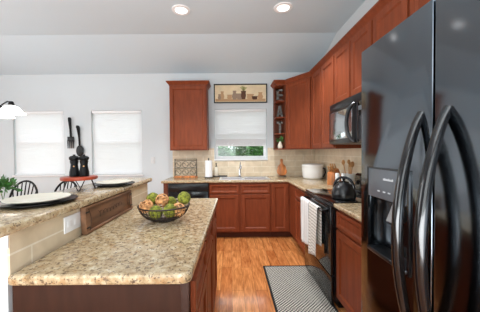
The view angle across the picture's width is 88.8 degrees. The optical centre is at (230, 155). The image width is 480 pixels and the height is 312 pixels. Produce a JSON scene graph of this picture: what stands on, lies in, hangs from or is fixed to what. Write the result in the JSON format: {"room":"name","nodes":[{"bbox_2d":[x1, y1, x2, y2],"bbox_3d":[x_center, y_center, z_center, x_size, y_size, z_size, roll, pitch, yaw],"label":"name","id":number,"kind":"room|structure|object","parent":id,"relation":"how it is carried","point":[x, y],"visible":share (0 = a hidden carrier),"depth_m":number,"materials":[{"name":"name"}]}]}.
{"room":"kitchen","nodes":[
{"label":"kitchen","id":0,"kind":"room"},
{"bbox_2d":[0,249,12,311],"bbox_3d":[-0.882,0.803,1.665,0.115,1.069,1.500,-1,1,0],"label":"wall","id":1,"kind":"structure","parent":0,"point":[6,296],"depth_m":0.91,"materials":[{"name":"white paint"}]},
{"bbox_2d":[0,235,8,248],"bbox_3d":[-0.855,0.306,0.901,0.070,0.072,0.008,-1,1,0],"label":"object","id":2,"kind":"object","parent":1,"relation":"attached to","point":[4,241],"visible":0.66,"depth_m":0.90,"materials":[{"name":"white plastic"}]},
{"bbox_2d":[0,178,151,237],"bbox_3d":[-0.973,0.251,1.585,0.380,0.039,1.720,-1,1,0],"label":"bar","id":3,"kind":"object","parent":1,"relation":"on","point":[12,220],"visible":0.74,"depth_m":1.14,"materials":[{"name":"beige stone"}]},
{"bbox_2d":[0,194,77,208],"bbox_3d":[-0.973,0.229,1.239,0.336,0.018,0.336,-1,1,0],"label":"charger plate","id":4,"kind":"object","parent":3,"relation":"on","point":[73,196],"visible":0.52,"depth_m":1.16,"materials":[{"name":"black ceramic"}]},
{"bbox_2d":[1,192,70,204],"bbox_3d":[-0.973,0.218,1.239,0.276,0.021,0.276,-1,1,0],"label":"dinner plate","id":5,"kind":"object","parent":4,"relation":"on","point":[39,198],"visible":1,"depth_m":1.26,"materials":[{"name":"beige ceramic"}]},
{"bbox_2d":[60,175,97,191],"bbox_3d":[-1.028,0.185,1.663,0.220,0.092,0.220,-1,1,0],"label":"serving riser","id":6,"kind":"object","parent":3,"relation":"on","point":[90,177],"visible":0.92,"depth_m":1.59,"materials":[{"name":"red wood"}]},
{"bbox_2d":[69,154,78,176],"bbox_3d":[-1.062,0.064,1.661,0.062,0.150,0.062,-1,1,0],"label":"pepper mill","id":7,"kind":"object","parent":6,"relation":"on","point":[74,169],"visible":0.95,"depth_m":1.64,"materials":[{"name":"black"}]},
{"bbox_2d":[79,154,88,176],"bbox_3d":[-1.000,0.063,1.666,0.062,0.150,0.062,-1,1,0],"label":"pepper mill","id":8,"kind":"object","parent":6,"relation":"on","point":[84,171],"visible":0.99,"depth_m":1.65,"materials":[{"name":"black"}]},
{"bbox_2d":[92,181,134,186],"bbox_3d":[-0.898,0.216,1.884,0.300,0.018,0.300,-1,1,0],"label":"charger plate","id":9,"kind":"object","parent":3,"relation":"on","point":[131,182],"visible":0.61,"depth_m":1.82,"materials":[{"name":"black"}]},
{"bbox_2d":[96,180,130,184],"bbox_3d":[-0.898,0.205,1.884,0.246,0.021,0.246,-1,1,0],"label":"dinner plate","id":10,"kind":"object","parent":9,"relation":"on","point":[106,182],"visible":0.98,"depth_m":1.91,"materials":[{"name":"beige ceramic"}]},
{"bbox_2d":[7,183,147,276],"bbox_3d":[-0.824,0.360,1.657,0.010,0.185,1.500,-1,1,0],"label":"backsplash","id":11,"kind":"structure","parent":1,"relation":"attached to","point":[28,245],"depth_m":1.05,"materials":[{"name":"tile"}]},
{"bbox_2d":[64,211,80,233],"bbox_3d":[-0.815,0.341,1.261,0.007,0.082,0.128,-1,1,0],"label":"outlet","id":12,"kind":"object","parent":11,"relation":"attached to","point":[71,222],"visible":1,"depth_m":1.25,"materials":[{"name":"white plastic"}]},
{"bbox_2d":[0,72,305,198],"bbox_3d":[-1.891,-0.088,4.469,6.820,2.765,0.120,-1,1,0],"label":"wall","id":13,"kind":"structure","parent":0,"point":[77,96],"depth_m":4.39,"materials":[{"name":"grey paint"}]},
{"bbox_2d":[12,175,65,176],"bbox_3d":[-3.457,-0.219,4.449,0.940,1.175,0.145,-1,1,0],"label":"window","id":14,"kind":"structure","parent":13,"relation":"in","point":[12,175],"depth_m":4.39,"materials":[{"name":"white"}]},
{"bbox_2d":[15,111,64,174],"bbox_3d":[-3.457,-0.232,4.439,0.894,1.144,0.052,-1,1,0],"label":"window shade","id":15,"kind":"object","parent":13,"relation":"attached to","point":[39,134],"visible":0.85,"depth_m":4.44,"materials":[{"name":"fabric"}]},
{"bbox_2d":[67,117,73,147],"bbox_3d":[-2.866,-0.411,4.378,0.112,0.551,0.073,-1,1,-25],"label":"fork","id":16,"kind":"object","parent":13,"relation":"attached to","point":[70,138],"visible":1,"depth_m":4.37,"materials":[{"name":"black metal"}]},
{"bbox_2d":[76,125,83,155],"bbox_3d":[-2.709,-0.267,4.387,0.119,0.552,0.089,-1,1,-28],"label":"spoon","id":17,"kind":"object","parent":13,"relation":"attached to","point":[79,150],"visible":0.97,"depth_m":4.37,"materials":[{"name":"black metal"}]},
{"bbox_2d":[92,110,141,173],"bbox_3d":[-2.055,-0.244,4.439,0.889,1.144,0.052,-1,1,0],"label":"window shade","id":18,"kind":"object","parent":13,"relation":"attached to","point":[117,135],"visible":0.91,"depth_m":4.44,"materials":[{"name":"fabric"}]},
{"bbox_2d":[93,174,142,175],"bbox_3d":[-2.055,-0.231,4.449,0.935,1.175,0.145,-1,1,0],"label":"window","id":19,"kind":"structure","parent":13,"relation":"in","point":[93,174],"depth_m":4.39,"materials":[{"name":"white"}]},
{"bbox_2d":[166,80,210,150],"bbox_3d":[-0.713,-0.672,4.222,0.717,1.151,0.349,-1,1,0],"label":"upper cabinet","id":20,"kind":"object","parent":13,"relation":"attached to","point":[188,100],"visible":1,"depth_m":4.08,"materials":[{"name":"brown wood"}]},
{"bbox_2d":[214,83,266,102],"bbox_3d":[0.169,-1.117,4.375,0.952,0.340,0.029,-1,1,0],"label":"framed picture","id":21,"kind":"object","parent":13,"relation":"attached to","point":[223,93],"visible":1,"depth_m":4.37,"materials":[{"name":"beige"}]},
{"bbox_2d":[214,112,267,160],"bbox_3d":[0.177,-0.383,4.446,0.960,0.920,0.145,-1,1,0],"label":"window","id":22,"kind":"structure","parent":13,"relation":"in","point":[217,158],"depth_m":4.49,"materials":[{"name":"white"}]},
{"bbox_2d":[215,109,265,145],"bbox_3d":[0.176,-0.509,4.434,0.914,0.663,0.052,-1,1,0],"label":"window shade","id":23,"kind":"object","parent":22,"relation":"attached to","point":[238,127],"visible":1,"depth_m":4.43,"materials":[{"name":"fabric"}]},
{"bbox_2d":[173,148,314,176],"bbox_3d":[0.232,0.110,4.409,2.562,0.506,0.008,-1,1,0],"label":"backsplash","id":24,"kind":"structure","parent":13,"relation":"attached to","point":[293,160],"depth_m":4.41,"materials":[{"name":"tile"}]},
{"bbox_2d":[270,80,285,149],"bbox_3d":[0.813,-0.685,4.222,0.206,1.151,0.349,-1,1,0],"label":"open corner shelf","id":25,"kind":"object","parent":13,"relation":"attached to","point":[276,84],"visible":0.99,"depth_m":4.29,"materials":[{"name":"brown wood"}]},
{"bbox_2d":[277,89,282,99],"bbox_3d":[0.829,-1.032,4.172,0.100,0.200,0.028,-1,1,0],"label":"letter","id":26,"kind":"object","parent":25,"relation":"on","point":[278,90],"visible":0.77,"depth_m":4.16,"materials":[{"name":"grey metal"}]},
{"bbox_2d":[277,106,282,116],"bbox_3d":[0.831,-0.757,4.177,0.108,0.200,0.028,-1,1,0],"label":"letter","id":27,"kind":"object","parent":25,"relation":"on","point":[279,107],"visible":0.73,"depth_m":4.16,"materials":[{"name":"grey metal"}]},
{"bbox_2d":[277,122,282,132],"bbox_3d":[0.834,-0.482,4.182,0.100,0.200,0.028,-1,1,0],"label":"letter","id":28,"kind":"object","parent":25,"relation":"on","point":[279,123],"visible":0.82,"depth_m":4.17,"materials":[{"name":"grey metal"}]},
{"bbox_2d":[0,0,364,74],"bbox_3d":[-1.904,-1.569,0.636,6.820,0.412,7.730,-1,1,0],"label":"ceiling","id":29,"kind":"structure","parent":0,"point":[38,37],"depth_m":3.51,"materials":[{"name":"white paint"}]},
{"bbox_2d":[0,101,26,117],"bbox_3d":[-2.874,-1.111,2.993,0.710,1.198,0.749,-1,1,0],"label":"chandelier","id":30,"kind":"object","parent":29,"relation":"hanging from","point":[6,111],"visible":1,"depth_m":2.96,"materials":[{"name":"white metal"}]},
{"bbox_2d":[172,4,190,15],"bbox_3d":[-0.590,-1.722,2.899,0.220,0.012,0.220,-1,1,0],"label":"recessed light","id":31,"kind":"object","parent":29,"relation":"in","point":[178,9],"visible":1,"depth_m":2.88,"materials":[{"name":"white glass"}]},
{"bbox_2d":[274,2,292,12],"bbox_3d":[0.610,-1.732,2.869,0.220,0.012,0.220,-1,1,0],"label":"recessed light","id":32,"kind":"object","parent":29,"relation":"in","point":[282,7],"visible":1,"depth_m":2.86,"materials":[{"name":"white glass"}]},
{"bbox_2d":[214,237,346,311],"bbox_3d":[-1.878,1.415,0.631,6.820,0.100,7.610,-1,1,0],"label":"floor","id":33,"kind":"structure","parent":0,"point":[242,285],"depth_m":2.91,"materials":[{"name":"brown wood"}]},
{"bbox_2d":[9,180,37,197],"bbox_3d":[-2.983,0.842,3.347,0.430,0.971,0.504,-1,1,0],"label":"chair","id":34,"kind":"object","parent":33,"relation":"on","point":[26,181],"visible":0.29,"depth_m":3.55,"materials":[{"name":"black wood"}]},
{"bbox_2d":[54,181,77,191],"bbox_3d":[-2.398,0.837,3.347,0.430,0.971,0.504,0,1,7],"label":"chair","id":35,"kind":"object","parent":33,"relation":"on","point":[62,182],"visible":0.15,"depth_m":3.56,"materials":[{"name":"black wood"}]},
{"bbox_2d":[12,209,216,311],"bbox_3d":[-0.473,0.897,1.630,0.678,0.874,1.424,-1,1,0],"label":"kitchen island","id":36,"kind":"object","parent":33,"relation":"on","point":[199,294],"visible":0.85,"depth_m":0.92,"materials":[{"name":"brown wood"}]},
{"bbox_2d":[8,198,217,284],"bbox_3d":[-0.471,0.440,1.628,0.695,0.040,1.471,-1,1,0],"label":"island countertop","id":37,"kind":"structure","parent":36,"relation":"on","point":[131,248],"depth_m":1.07,"materials":[{"name":"beige stone"}]},
{"bbox_2d":[80,190,132,234],"bbox_3d":[-0.795,0.346,1.627,0.040,0.151,0.610,-1,1,0],"label":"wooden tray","id":38,"kind":"object","parent":37,"relation":"on","point":[94,216],"visible":1,"depth_m":1.53,"materials":[{"name":"brown wood"}]},
{"bbox_2d":[137,199,189,222],"bbox_3d":[-0.437,0.368,1.607,0.336,0.105,0.336,-1,1,0],"label":"wire bowl","id":39,"kind":"object","parent":37,"relation":"on","point":[161,219],"visible":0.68,"depth_m":1.50,"materials":[{"name":"brown metal"}]},
{"bbox_2d":[139,199,152,212],"bbox_3d":[-0.542,0.322,1.566,0.091,0.090,0.092,-1,1,0],"label":"ball","id":40,"kind":"object","parent":39,"relation":"in","point":[147,204],"visible":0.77,"depth_m":1.54,"materials":[{"name":"brown wicker"}]},
{"bbox_2d":[146,192,158,204],"bbox_3d":[-0.532,0.292,1.671,0.086,0.087,0.087,-1,1,0],"label":"moss ball","id":41,"kind":"object","parent":39,"relation":"in","point":[152,196],"visible":0.58,"depth_m":1.64,"materials":[{"name":"green plant"}]},
{"bbox_2d":[148,205,162,219],"bbox_3d":[-0.472,0.354,1.537,0.087,0.088,0.088,-1,1,0],"label":"moss ball","id":42,"kind":"object","parent":39,"relation":"in","point":[155,207],"visible":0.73,"depth_m":1.51,"materials":[{"name":"green plant"}]},
{"bbox_2d":[155,193,168,206],"bbox_3d":[-0.459,0.296,1.636,0.090,0.090,0.091,-1,1,0],"label":"ball","id":43,"kind":"object","parent":39,"relation":"in","point":[162,200],"visible":0.99,"depth_m":1.61,"materials":[{"name":"brown wicker"}]},
{"bbox_2d":[163,204,175,217],"bbox_3d":[-0.381,0.341,1.532,0.087,0.086,0.086,-1,1,0],"label":"moss ball","id":44,"kind":"object","parent":39,"relation":"in","point":[168,206],"visible":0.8,"depth_m":1.50,"materials":[{"name":"green plant"}]},
{"bbox_2d":[166,197,176,203],"bbox_3d":[-0.417,0.323,1.686,0.086,0.087,0.087,-1,1,0],"label":"moss ball","id":45,"kind":"object","parent":39,"relation":"in","point":[172,200],"visible":0.41,"depth_m":1.66,"materials":[{"name":"green plant"}]},
{"bbox_2d":[174,203,184,216],"bbox_3d":[-0.335,0.341,1.552,0.090,0.090,0.092,-1,1,0],"label":"ball","id":46,"kind":"object","parent":39,"relation":"in","point":[175,204],"visible":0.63,"depth_m":1.53,"materials":[{"name":"brown wicker"}]},
{"bbox_2d":[177,191,190,204],"bbox_3d":[-0.313,0.280,1.631,0.087,0.087,0.088,-1,1,0],"label":"moss ball","id":47,"kind":"object","parent":39,"relation":"in","point":[183,197],"visible":0.97,"depth_m":1.60,"materials":[{"name":"green plant"}]},
{"bbox_2d":[163,183,167,195],"bbox_3d":[-1.013,0.856,4.116,0.070,0.876,0.600,-1,1,0],"label":"cabinet end panel","id":48,"kind":"object","parent":33,"relation":"on","point":[165,185],"visible":0.14,"depth_m":3.81,"materials":[{"name":"brown wood"}]},
{"bbox_2d":[168,183,208,197],"bbox_3d":[-0.659,0.855,4.082,0.628,0.872,0.589,-1,1,0],"label":"dishwasher","id":49,"kind":"object","parent":33,"relation":"on","point":[196,190],"visible":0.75,"depth_m":3.78,"materials":[{"name":"black metal"}]},
{"bbox_2d":[209,183,270,236],"bbox_3d":[0.140,0.846,4.106,0.955,0.876,0.620,-1,1,0],"label":"base cabinet","id":50,"kind":"object","parent":33,"relation":"on","point":[242,209],"visible":0.89,"depth_m":3.81,"materials":[{"name":"brown wood"}]},
{"bbox_2d":[270,182,292,236],"bbox_3d":[1.068,0.838,4.106,0.898,0.876,0.620,-1,1,0],"label":"base cabinet","id":51,"kind":"object","parent":33,"relation":"on","point":[280,191],"visible":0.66,"depth_m":3.81,"materials":[{"name":"brown wood"}]},
{"bbox_2d":[161,176,332,190],"bbox_3d":[0.217,0.397,3.634,2.597,0.038,1.552,-1,1,0],"label":"countertop","id":52,"kind":"structure","parent":51,"relation":"on","point":[299,182],"depth_m":3.77,"materials":[{"name":"beige stone"}]},
{"bbox_2d":[174,159,197,177],"bbox_3d":[-0.785,0.212,4.264,0.397,0.324,0.100,-1,1,0],"label":"decorative panel","id":53,"kind":"object","parent":52,"relation":"on","point":[175,160],"visible":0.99,"depth_m":4.22,"materials":[{"name":"brown wood"}]},
{"bbox_2d":[205,158,212,177],"bbox_3d":[-0.383,0.205,4.204,0.144,0.335,0.144,-1,1,0],"label":"paper towel holder","id":54,"kind":"object","parent":52,"relation":"on","point":[208,163],"visible":0.97,"depth_m":4.15,"materials":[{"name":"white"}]},
{"bbox_2d":[238,162,241,176],"bbox_3d":[0.152,0.234,4.159,0.060,0.257,0.202,-1,1,0],"label":"faucet","id":55,"kind":"object","parent":52,"relation":"on","point":[240,167],"visible":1,"depth_m":4.21,"materials":[{"name":"silver metal"}]},
{"bbox_2d":[219,176,269,179],"bbox_3d":[0.219,0.452,4.069,0.810,0.176,0.420,-1,1,0],"label":"sink","id":56,"kind":"object","parent":52,"relation":"in","point":[257,177],"visible":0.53,"depth_m":4.20,"materials":[{"name":"white"}]},
{"bbox_2d":[277,159,286,175],"bbox_3d":[0.902,0.203,4.342,0.176,0.311,0.085,-1,1,0],"label":"cutting board","id":57,"kind":"object","parent":52,"relation":"on","point":[281,170],"visible":0.99,"depth_m":4.34,"materials":[{"name":"brown wood"}]},
{"bbox_2d":[302,163,325,178],"bbox_3d":[1.327,0.240,3.985,0.346,0.243,0.346,-1,1,0],"label":"pot","id":58,"kind":"object","parent":52,"relation":"on","point":[309,170],"visible":0.98,"depth_m":3.85,"materials":[{"name":"white ceramic"}]},
{"bbox_2d":[327,163,340,184],"bbox_3d":[1.352,0.236,3.222,0.191,0.277,0.100,-1,1,-35],"label":"knife block","id":59,"kind":"object","parent":52,"relation":"on","point":[331,174],"visible":0.82,"depth_m":3.18,"materials":[{"name":"brown wood"}]},
{"bbox_2d":[335,173,339,183],"bbox_3d":[1.273,0.292,2.931,0.048,0.178,0.048,-1,1,0],"label":"shaker","id":60,"kind":"object","parent":52,"relation":"on","point":[337,175],"visible":0.54,"depth_m":2.91,"materials":[{"name":"white ceramic"}]},
{"bbox_2d":[346,173,354,183],"bbox_3d":[1.445,0.296,2.991,0.128,0.165,0.128,-1,1,0],"label":"utensil crock","id":61,"kind":"object","parent":52,"relation":"on","point":[351,176],"visible":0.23,"depth_m":2.93,"materials":[{"name":"white ceramic"}]},
{"bbox_3d":[-0.192,0.357,4.332,0.250,0.022,0.090,0,1,0],"label":"soap tray","id":62,"kind":"object","parent":52,"relation":"on","visible":0},
{"bbox_2d":[214,163,217,175],"bbox_3d":[-0.257,0.242,4.326,0.070,0.230,0.080,-1,1,-31],"label":"soap dispenser","id":63,"kind":"object","parent":62,"relation":"on","point":[216,167],"visible":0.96,"depth_m":4.30,"materials":[{"name":"beige plastic"}]},
{"bbox_2d":[214,167,217,175],"bbox_3d":[-0.260,0.271,4.331,0.070,0.172,0.070,0,1,0],"label":"bottle","id":64,"kind":"object","parent":63,"relation":"attached to","point":[216,168],"depth_m":4.30,"materials":[{"name":"beige plastic"}]},
{"bbox_2d":[290,184,305,252],"bbox_3d":[1.202,0.851,3.340,0.620,0.876,0.947,-1,1,0],"label":"base cabinet","id":65,"kind":"object","parent":33,"relation":"on","point":[295,193],"visible":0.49,"depth_m":3.38,"materials":[{"name":"brown wood"}]},
{"bbox_2d":[263,265,338,311],"bbox_3d":[0.641,1.305,2.434,0.530,0.008,0.920,-1,1,0],"label":"kitchen rug","id":66,"kind":"object","parent":33,"relation":"on","point":[292,288],"visible":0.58,"depth_m":2.37,"materials":[{"name":"grey fabric"}]},
{"bbox_2d":[300,173,360,307],"bbox_3d":[1.154,0.755,2.478,0.724,1.100,0.760,-1,1,0],"label":"range","id":67,"kind":"object","parent":33,"relation":"on","point":[322,267],"visible":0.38,"depth_m":2.23,"materials":[{"name":"black metal"}]},
{"bbox_2d":[301,196,310,243],"bbox_3d":[0.800,0.695,2.613,0.060,0.480,0.280,-1,1,0],"label":"dish towel","id":68,"kind":"object","parent":67,"relation":"hanging from","point":[304,202],"visible":0.79,"depth_m":2.61,"materials":[{"name":"white fabric"}]},
{"bbox_2d":[308,202,321,256],"bbox_3d":[0.800,0.718,2.349,0.060,0.515,0.230,-1,1,0],"label":"dish towel","id":69,"kind":"object","parent":67,"relation":"hanging from","point":[315,224],"visible":0.99,"depth_m":2.32,"materials":[{"name":"beige fabric"}]},
{"bbox_2d":[306,189,360,204],"bbox_3d":[1.152,0.398,2.472,0.573,0.024,0.760,0,1,0],"label":"cooktop","id":70,"kind":"object","parent":67,"relation":"in","point":[324,196],"depth_m":2.40,"materials":[{"name":"black metal"}]},
{"bbox_2d":[331,176,356,199],"bbox_3d":[1.038,0.288,2.256,0.212,0.206,0.212,-1,1,-24],"label":"kettle","id":71,"kind":"object","parent":67,"relation":"on","point":[343,190],"visible":1,"depth_m":2.19,"materials":[{"name":"black metal"}]},
{"bbox_2d":[336,210,360,311],"bbox_3d":[1.203,0.882,1.631,0.620,0.876,0.928,-1,1,0],"label":"base cabinet","id":72,"kind":"object","parent":33,"relation":"on","point":[348,234],"visible":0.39,"depth_m":1.88,"materials":[{"name":"brown wood"}]},
{"bbox_2d":[334,203,360,221],"bbox_3d":[1.192,0.425,1.622,0.647,0.038,0.928,-1,1,0],"label":"countertop","id":73,"kind":"structure","parent":72,"relation":"on","point":[353,210],"depth_m":1.88,"materials":[{"name":"beige stone"}]},
{"bbox_2d":[361,0,479,311],"bbox_3d":[0.990,0.439,0.663,0.968,1.800,0.910,-1,1,0],"label":"refrigerator","id":74,"kind":"object","parent":33,"relation":"on","point":[420,121],"visible":1,"depth_m":0.73,"materials":[{"name":"black metal"}]},
{"bbox_3d":[-2.592,0.960,2.598,0.960,0.749,0.960,0,1,0],"label":"dining table","id":75,"kind":"object","parent":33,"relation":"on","visible":0},
{"bbox_2d":[0,174,22,200],"bbox_3d":[-2.432,0.386,2.599,0.276,0.396,0.322,-1,1,0],"label":"potted plant","id":76,"kind":"object","parent":75,"relation":"on","point":[4,182],"visible":0.65,"depth_m":2.61,"materials":[{"name":"green plant"}]},
{"bbox_2d":[324,0,377,55],"bbox_3d":[1.568,-0.185,0.602,0.100,3.040,7.610,-1,1,0],"label":"wall","id":77,"kind":"structure","parent":0,"point":[367,5],"depth_m":3.01,"materials":[{"name":"grey paint"}]},
{"bbox_2d":[285,72,311,149],"bbox_3d":[1.202,-0.685,4.020,0.620,1.151,0.752,-1,1,0],"label":"upper cabinet","id":78,"kind":"object","parent":77,"relation":"attached to","point":[299,87],"visible":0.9,"depth_m":3.85,"materials":[{"name":"brown wood"}]},
{"bbox_2d":[309,49,360,148],"bbox_3d":[1.336,-0.672,3.246,0.346,1.151,0.825,-1,1,0],"label":"upper cabinet","id":79,"kind":"object","parent":77,"relation":"attached to","point":[322,73],"visible":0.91,"depth_m":3.17,"materials":[{"name":"brown wood"}]},
{"bbox_2d":[315,148,360,178],"bbox_3d":[1.517,0.089,2.772,0.008,0.586,3.280,-1,1,0],"label":"backsplash","id":80,"kind":"structure","parent":77,"relation":"attached to","point":[325,157],"depth_m":3.41,"materials":[{"name":"tile"}]},
{"bbox_2d":[332,11,372,103],"bbox_3d":[1.334,-0.905,2.447,0.346,0.656,0.763,-1,1,0],"label":"upper cabinet","id":81,"kind":"object","parent":77,"relation":"attached to","point":[348,50],"visible":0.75,"depth_m":2.41,"materials":[{"name":"brown wood"}]},
{"bbox_2d":[329,92,361,144],"bbox_3d":[1.287,-0.348,2.458,0.440,0.449,0.756,-1,1,0],"label":"microwave","id":82,"kind":"object","parent":81,"relation":"attached to","point":[345,116],"visible":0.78,"depth_m":2.40,"materials":[{"name":"black metal"}]},
{"bbox_2d":[369,0,429,43],"bbox_3d":[1.337,-0.642,1.605,0.346,1.151,0.932,-1,1,0],"label":"upper cabinet","id":83,"kind":"object","parent":77,"relation":"attached to","point":[387,14],"visible":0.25,"depth_m":1.84,"materials":[{"name":"brown wood"}]},
{"label":"outside","id":84,"kind":"structure","parent":0,"visible":0},
{"bbox_3d":[0.013,1.521,10.300,18.000,0.100,11.460,0,1,0],"label":"ground","id":85,"kind":"structure","parent":84,"visible":0},
{"bbox_2d":[218,146,233,155],"bbox_3d":[-0.631,0.475,7.611,1.628,2.108,1.644,-1,1,0],"label":"shrub","id":86,"kind":"object","parent":85,"relation":"on","point":[222,150],"visible":0.09,"depth_m":7.31,"materials":[{"name":"green plant"}]},
{"bbox_2d":[228,144,254,155],"bbox_3d":[0.485,0.416,9.589,1.889,2.134,1.862,-1,1,0],"label":"shrub","id":87,"kind":"object","parent":85,"relation":"on","point":[237,152],"visible":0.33,"depth_m":9.27,"materials":[{"name":"green plant"}]},
{"bbox_2d":[243,146,262,155],"bbox_3d":[1.163,0.459,7.702,1.681,2.106,1.644,-1,1,0],"label":"shrub","id":88,"kind":"object","parent":85,"relation":"on","point":[258,151],"visible":0.12,"depth_m":7.50,"materials":[{"name":"green plant"}]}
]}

